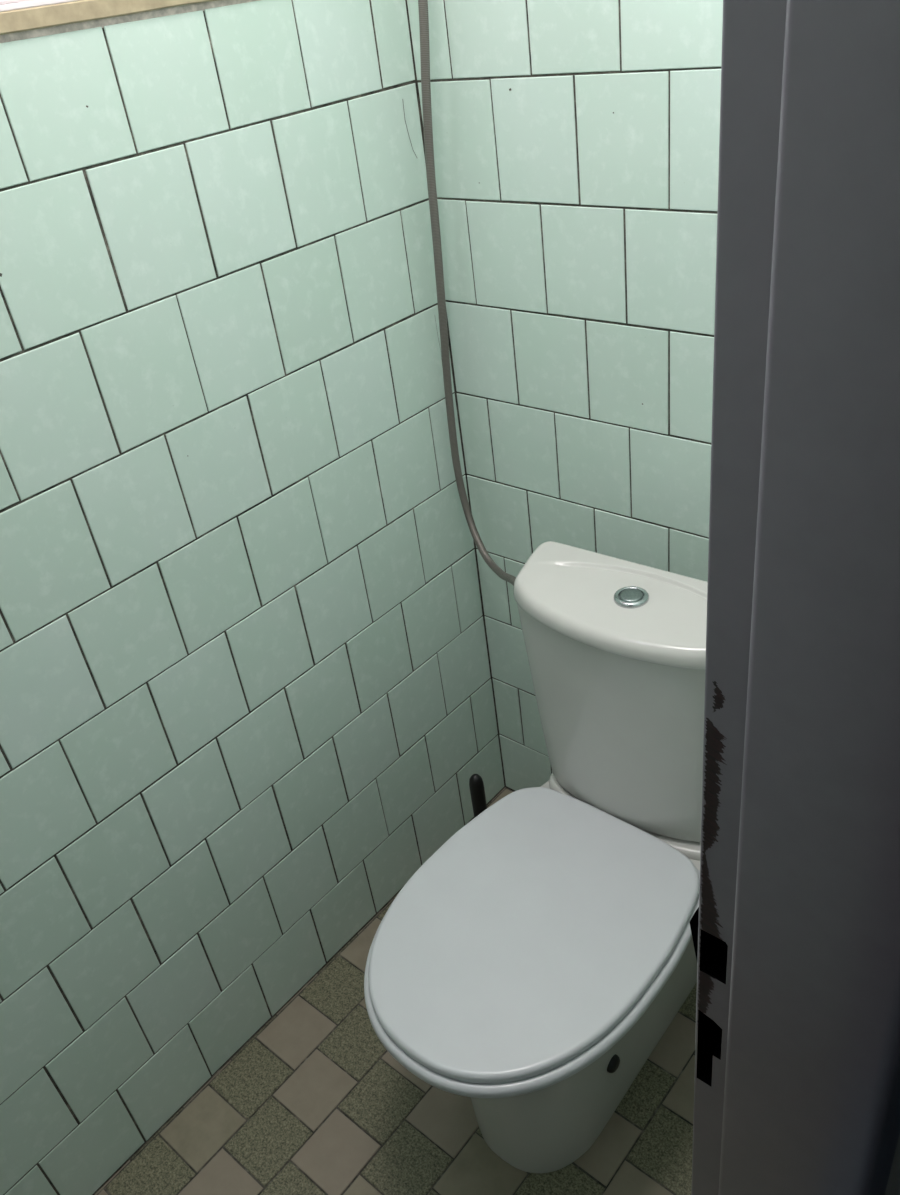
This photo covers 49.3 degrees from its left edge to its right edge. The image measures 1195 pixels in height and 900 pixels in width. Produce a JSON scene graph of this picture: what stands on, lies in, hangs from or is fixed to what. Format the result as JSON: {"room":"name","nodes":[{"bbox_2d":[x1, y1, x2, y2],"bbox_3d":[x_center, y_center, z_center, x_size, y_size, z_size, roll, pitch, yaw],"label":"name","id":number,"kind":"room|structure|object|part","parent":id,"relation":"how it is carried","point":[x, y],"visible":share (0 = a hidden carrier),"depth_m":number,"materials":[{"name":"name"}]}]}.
{"room":"toilet room","nodes":[
{"label":"toilet room","id":0,"kind":"room"},
{"bbox_2d":[0,0,504,1194],"bbox_3d":[-0.569,-0.279,1.080,0.201,2.650,1.650,20,43,36],"label":"wall","id":1,"kind":"structure","parent":0,"point":[247,696],"depth_m":1.34,"materials":[{"name":"tile"}]},
{"bbox_2d":[0,0,79,11],"bbox_3d":[-0.581,-0.819,0.676,0.059,0.751,1.380,20,43,36],"label":"window","id":2,"kind":"structure","parent":1,"relation":"in","point":[5,5],"depth_m":0.96,"materials":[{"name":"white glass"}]},
{"bbox_2d":[0,0,216,34],"bbox_3d":[-0.526,-0.486,0.864,0.006,0.019,1.450,20,43,36],"label":"trim","id":3,"kind":"structure","parent":1,"relation":"attached to","point":[20,20],"depth_m":0.99,"materials":[{"name":"beige wood"}]},
{"bbox_2d":[0,0,259,42],"bbox_3d":[-0.527,-0.476,0.873,0.003,0.008,1.450,20,43,36],"label":"trim","id":4,"kind":"structure","parent":1,"relation":"attached to","point":[16,36],"depth_m":1.03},
{"bbox_2d":[93,787,696,1194],"bbox_3d":[0.529,1.097,1.066,2.350,0.080,3.800,20,43,36],"label":"floor","id":5,"kind":"structure","parent":0,"point":[313,1102],"depth_m":1.54,"materials":[{"name":"tile"}]},
{"bbox_2d":[364,541,707,1172],"bbox_3d":[0.147,0.426,1.379,0.385,0.781,0.620,20,43,36],"label":"toilet","id":6,"kind":"object","parent":5,"relation":"on","point":[530,969],"visible":0.96,"depth_m":1.32,"materials":[{"name":"white ceramic"}]},
{"bbox_3d":[0.098,0.461,1.333,0.383,0.020,0.466,20,43,36],"label":"seat","id":7,"kind":"part","parent":6,"relation":"part of","materials":[{"name":"white plastic"}]},
{"bbox_3d":[0.100,0.441,1.326,0.366,0.018,0.462,20,43,36],"label":"lid","id":8,"kind":"part","parent":6,"relation":"part of","materials":[{"name":"white plastic"}]},
{"bbox_3d":[0.174,0.584,1.482,0.343,0.400,0.593,20,43,36],"label":"bowl","id":9,"kind":"part","parent":6,"relation":"part of","materials":[{"name":"white ceramic"}]},
{"bbox_3d":[0.266,0.167,1.411,0.372,0.345,0.156,20,43,36],"label":"tank","id":10,"kind":"part","parent":6,"relation":"part of","materials":[{"name":"white ceramic"}]},
{"bbox_3d":[0.243,0.010,1.308,0.383,0.036,0.176,20,43,36],"label":"tank lid","id":11,"kind":"part","parent":6,"relation":"part of","materials":[{"name":"white ceramic"}]},
{"bbox_3d":[0.073,0.510,1.881,0.092,0.110,0.092,20,43,36],"label":"pot","id":12,"kind":"object","parent":5,"relation":"on","visible":0},
{"bbox_2d":[469,774,486,817],"bbox_3d":[0.062,0.432,1.830,0.060,0.276,0.060,20,43,36],"label":"toilet brush","id":13,"kind":"object","parent":12,"relation":"in","point":[476,785],"visible":0.37,"depth_m":1.77,"materials":[{"name":"black plastic"}]},
{"bbox_2d":[406,0,722,791],"bbox_3d":[0.350,-0.508,1.222,1.300,2.650,0.121,20,43,36],"label":"wall","id":14,"kind":"structure","parent":0,"point":[576,142],"depth_m":1.36,"materials":[{"name":"tile"}]},
{"bbox_2d":[418,0,515,585],"bbox_3d":[0.027,-0.429,1.344,0.044,0.977,0.305,-15,34,-10],"label":"hose","id":15,"kind":"object","parent":14,"relation":"attached to","point":[422,4],"visible":0.88,"depth_m":1.46,"materials":[{"name":"metal"}]},
{"bbox_2d":[885,1134,899,1194],"bbox_3d":[0.224,-0.006,0.491,0.119,2.650,3.800,20,43,36],"label":"wall","id":16,"kind":"structure","parent":0,"point":[893,1185],"depth_m":0.76,"materials":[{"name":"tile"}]},
{"bbox_2d":[690,0,899,1194],"bbox_3d":[-0.004,0.347,0.373,0.135,2.050,0.719,20,43,36],"label":"door","id":17,"kind":"structure","parent":16,"relation":"in","point":[795,925],"depth_m":0.43,"materials":[{"name":"grey paint"}]}
]}

